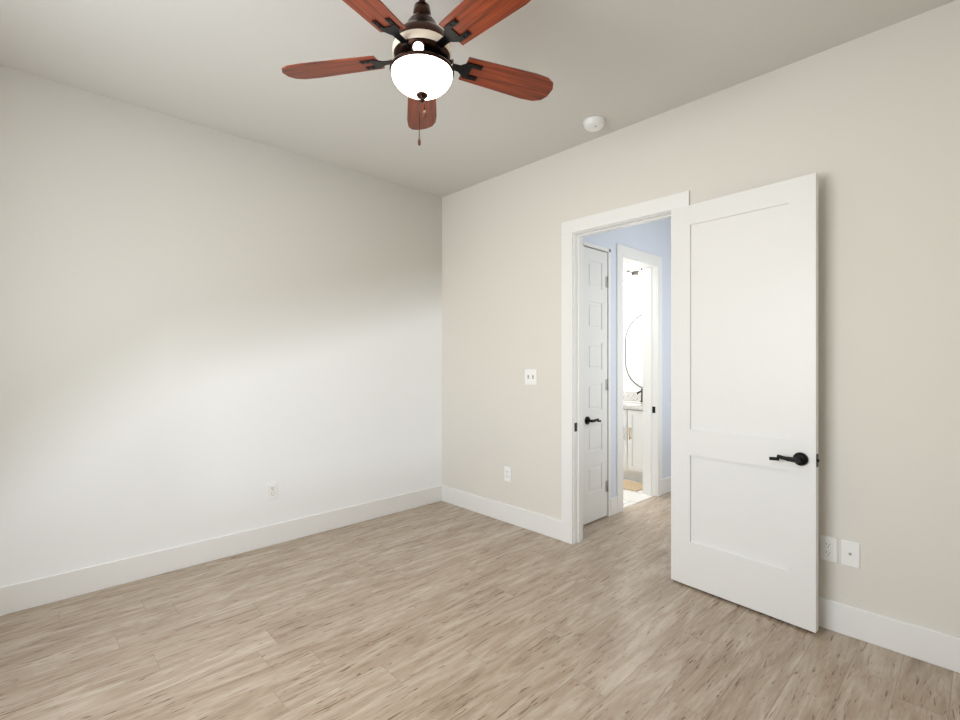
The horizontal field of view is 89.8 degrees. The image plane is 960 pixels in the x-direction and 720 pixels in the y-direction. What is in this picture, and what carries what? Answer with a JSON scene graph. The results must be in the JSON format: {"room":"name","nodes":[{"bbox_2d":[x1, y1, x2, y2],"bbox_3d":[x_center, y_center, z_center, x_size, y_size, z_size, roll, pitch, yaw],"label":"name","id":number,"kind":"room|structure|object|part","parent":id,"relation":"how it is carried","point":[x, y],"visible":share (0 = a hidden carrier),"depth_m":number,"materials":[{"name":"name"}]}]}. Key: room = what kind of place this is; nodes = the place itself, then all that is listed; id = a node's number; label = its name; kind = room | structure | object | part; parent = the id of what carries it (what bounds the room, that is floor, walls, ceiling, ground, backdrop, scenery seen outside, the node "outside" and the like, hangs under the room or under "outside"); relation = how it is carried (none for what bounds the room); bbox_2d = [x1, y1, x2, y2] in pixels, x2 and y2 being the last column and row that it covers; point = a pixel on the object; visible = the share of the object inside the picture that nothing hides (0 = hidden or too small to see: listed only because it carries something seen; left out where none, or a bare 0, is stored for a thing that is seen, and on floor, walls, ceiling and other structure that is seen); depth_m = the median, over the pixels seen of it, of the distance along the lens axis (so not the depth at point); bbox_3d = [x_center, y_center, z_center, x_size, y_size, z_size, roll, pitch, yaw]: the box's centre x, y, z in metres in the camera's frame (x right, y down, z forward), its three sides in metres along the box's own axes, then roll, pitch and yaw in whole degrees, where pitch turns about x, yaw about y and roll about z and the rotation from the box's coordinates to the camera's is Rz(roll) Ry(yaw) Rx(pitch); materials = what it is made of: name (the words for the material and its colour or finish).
{"room":"empty bedroom","nodes":[
{"label":"empty bedroom","id":0,"kind":"room"},
{"bbox_2d":[0,65,441,586],"bbox_3d":[-1.655,-0.100,3.183,3.520,2.740,0.120,0,0,-44],"label":"wall","id":1,"kind":"structure","parent":0,"point":[206,333],"depth_m":2.97,"materials":[{"name":"beige paint"}]},
{"bbox_2d":[0,486,439,615],"bbox_3d":[-1.554,1.200,3.185,3.370,0.140,0.017,0,0,-44],"label":"baseboard","id":2,"kind":"structure","parent":1,"relation":"attached to","point":[17,597],"depth_m":2.95,"materials":[{"name":"white wood"}]},
{"bbox_2d":[267,482,276,499],"bbox_3d":[-1.427,0.901,3.312,0.070,0.115,0.010,0,0,-44],"label":"outlet","id":3,"kind":"object","parent":1,"relation":"attached to","point":[271,491],"visible":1,"depth_m":3.31,"materials":[{"name":"white plastic"}]},
{"bbox_2d":[0,0,955,196],"bbox_3d":[0.611,-1.520,3.146,6.740,0.100,4.870,0,0,-44],"label":"ceiling","id":4,"kind":"structure","parent":0,"point":[219,65],"depth_m":2.37,"materials":[{"name":"paint"}]},
{"bbox_2d":[282,0,552,145],"bbox_3d":[-0.189,-1.136,1.776,1.092,0.668,1.047,0,0,-44],"label":"ceiling fan","id":5,"kind":"object","parent":4,"relation":"hanging from","point":[423,67],"visible":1,"depth_m":1.76,"materials":[{"name":"brown wood"}]},
{"bbox_3d":[-0.217,-1.036,1.809,0.228,0.080,0.228,0,0,-44],"label":"lamp shade","id":6,"kind":"part","parent":5,"relation":"part of","materials":[{"name":"white glass"}]},
{"bbox_2d":[583,116,604,131],"bbox_3d":[0.702,-1.447,2.964,0.132,0.046,0.132,0,0,-44],"label":"smoke detector","id":7,"kind":"object","parent":4,"relation":"attached to","point":[593,123],"visible":1,"depth_m":2.93,"materials":[{"name":"white plastic"}]},
{"bbox_2d":[0,491,959,719],"bbox_3d":[0.611,1.320,3.146,6.740,0.100,4.870,0,0,-44],"label":"floor","id":8,"kind":"structure","parent":0,"point":[441,610],"depth_m":2.16,"materials":[{"name":"brown wood"}]},
{"bbox_2d":[583,218,670,497],"bbox_3d":[1.655,-0.100,4.584,3.000,2.740,0.120,0,0,-44],"label":"wall","id":9,"kind":"structure","parent":0,"point":[653,238],"depth_m":4.46,"materials":[{"name":"paint"}]},
{"bbox_2d":[583,246,608,524],"bbox_3d":[0.915,0.196,3.781,0.358,2.124,0.089,0,0,-44],"label":"closet door","id":10,"kind":"structure","parent":9,"relation":"in","point":[595,387],"depth_m":3.79,"materials":[{"name":"white paint"},{"name":"matte black metal"}]},
{"bbox_2d":[583,241,610,516],"bbox_3d":[0.869,0.185,3.823,0.416,2.170,0.130,0,0,-44],"label":"door frame","id":11,"kind":"structure","parent":9,"relation":"attached to","point":[596,247],"depth_m":3.91,"materials":[{"name":"white wood"}]},
{"bbox_2d":[616,243,661,512],"bbox_3d":[1.376,0.152,4.316,0.801,2.235,0.152,0,0,-44],"label":"door frame","id":12,"kind":"structure","parent":9,"relation":"attached to","point":[622,251],"depth_m":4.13,"materials":[{"name":"white wood"}]},
{"bbox_2d":[662,476,670,493],"bbox_3d":[2.248,1.200,5.059,1.487,0.140,0.017,0,0,-44],"label":"baseboard","id":13,"kind":"structure","parent":9,"relation":"attached to","point":[666,485],"depth_m":4.60,"materials":[{"name":"white wood"}]},
{"bbox_2d":[623,263,642,391],"bbox_3d":[1.550,-0.100,5.938,0.120,2.740,1.980,0,0,-44],"label":"wall","id":14,"kind":"structure","parent":0,"point":[632,301],"depth_m":5.63,"materials":[{"name":"white paint"}]},
{"bbox_2d":[624,268,642,284],"bbox_3d":[1.846,-0.953,5.432,0.148,0.155,0.480,0,0,-44],"label":"sconce","id":15,"kind":"object","parent":14,"relation":"attached to","point":[629,275],"visible":0.48,"depth_m":5.51,"materials":[{"name":"silver metal"}]},
{"bbox_2d":[625,314,642,387],"bbox_3d":[1.932,-0.100,5.432,0.024,0.880,0.640,0,0,-44],"label":"bathroom mirror","id":16,"kind":"object","parent":14,"relation":"attached to","point":[634,351],"visible":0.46,"depth_m":5.56,"materials":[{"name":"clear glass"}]},
{"bbox_2d":[623,478,653,508],"bbox_3d":[1.005,1.268,5.263,1.600,0.004,1.960,0,0,-44],"label":"floor","id":17,"kind":"structure","parent":0,"point":[630,497],"depth_m":4.47,"materials":[{"name":"white tile"}]},
{"bbox_2d":[623,479,642,490],"bbox_3d":[1.386,1.261,4.977,0.315,0.010,0.660,0,0,-44],"label":"bath mat","id":18,"kind":"object","parent":17,"relation":"on","point":[632,485],"visible":0.17,"depth_m":4.82,"materials":[{"name":"fabric"}]},
{"bbox_2d":[623,388,642,481],"bbox_3d":[1.632,0.792,5.347,0.575,0.947,1.007,0,0,-44],"label":"bathroom vanity","id":19,"kind":"object","parent":17,"relation":"on","point":[632,435],"visible":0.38,"depth_m":5.03,"materials":[{"name":"white paint"}]},
{"bbox_2d":[442,0,959,637],"bbox_3d":[0.983,-0.100,3.046,0.100,2.740,3.970,0,0,-44],"label":"wall","id":20,"kind":"structure","parent":0,"point":[866,128],"depth_m":2.26,"materials":[{"name":"beige paint"}]},
{"bbox_2d":[440,485,560,539],"bbox_3d":[0.125,1.200,3.859,0.014,0.140,1.308,0,0,-44],"label":"baseboard","id":21,"kind":"structure","parent":20,"relation":"attached to","point":[539,523],"depth_m":3.78,"materials":[{"name":"white wood"}]},
{"bbox_2d":[504,466,510,481],"bbox_3d":[0.216,0.892,3.768,0.010,0.115,0.070,0,0,-44],"label":"outlet","id":22,"kind":"object","parent":20,"relation":"attached to","point":[507,473],"visible":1,"depth_m":3.76,"materials":[{"name":"white plastic"}]},
{"bbox_2d":[525,369,536,384],"bbox_3d":[0.375,0.127,3.595,0.018,0.115,0.115,0,0,-44],"label":"toggle light switch","id":23,"kind":"object","parent":20,"relation":"attached to","point":[530,376],"visible":1,"depth_m":3.59,"materials":[{"name":"white plastic"}]},
{"bbox_2d":[561,190,689,543],"bbox_3d":[0.926,0.191,3.105,0.100,2.158,0.736,0,0,-44],"label":"door jamb","id":24,"kind":"structure","parent":20,"relation":"in","point":[577,387],"depth_m":3.34,"materials":[{"name":"white wood"}]},
{"bbox_2d":[671,173,819,632],"bbox_3d":[1.332,0.198,2.510,0.142,2.121,0.738,0,0,-39],"label":"bedroom door","id":25,"kind":"structure","parent":24,"relation":"attached to","point":[745,460],"depth_m":2.45,"materials":[{"name":"white paint"}]},
{"bbox_2d":[820,535,837,562],"bbox_3d":[1.646,0.892,2.276,0.010,0.115,0.070,0,0,-44],"label":"outlet","id":26,"kind":"object","parent":20,"relation":"attached to","point":[828,548],"visible":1,"depth_m":2.27,"materials":[{"name":"white plastic"}]},
{"bbox_2d":[841,539,859,567],"bbox_3d":[1.701,0.892,2.215,0.014,0.115,0.070,0,0,-44],"label":"outlet plate","id":27,"kind":"object","parent":20,"relation":"attached to","point":[850,553],"visible":1,"depth_m":2.21,"materials":[{"name":"white plastic"}]},
{"bbox_2d":[818,596,959,672],"bbox_3d":[1.739,1.200,2.172,0.017,0.140,1.582,0,0,-44],"label":"baseboard","id":28,"kind":"structure","parent":20,"relation":"attached to","point":[937,648],"depth_m":2.10,"materials":[{"name":"white wood"}]}
]}

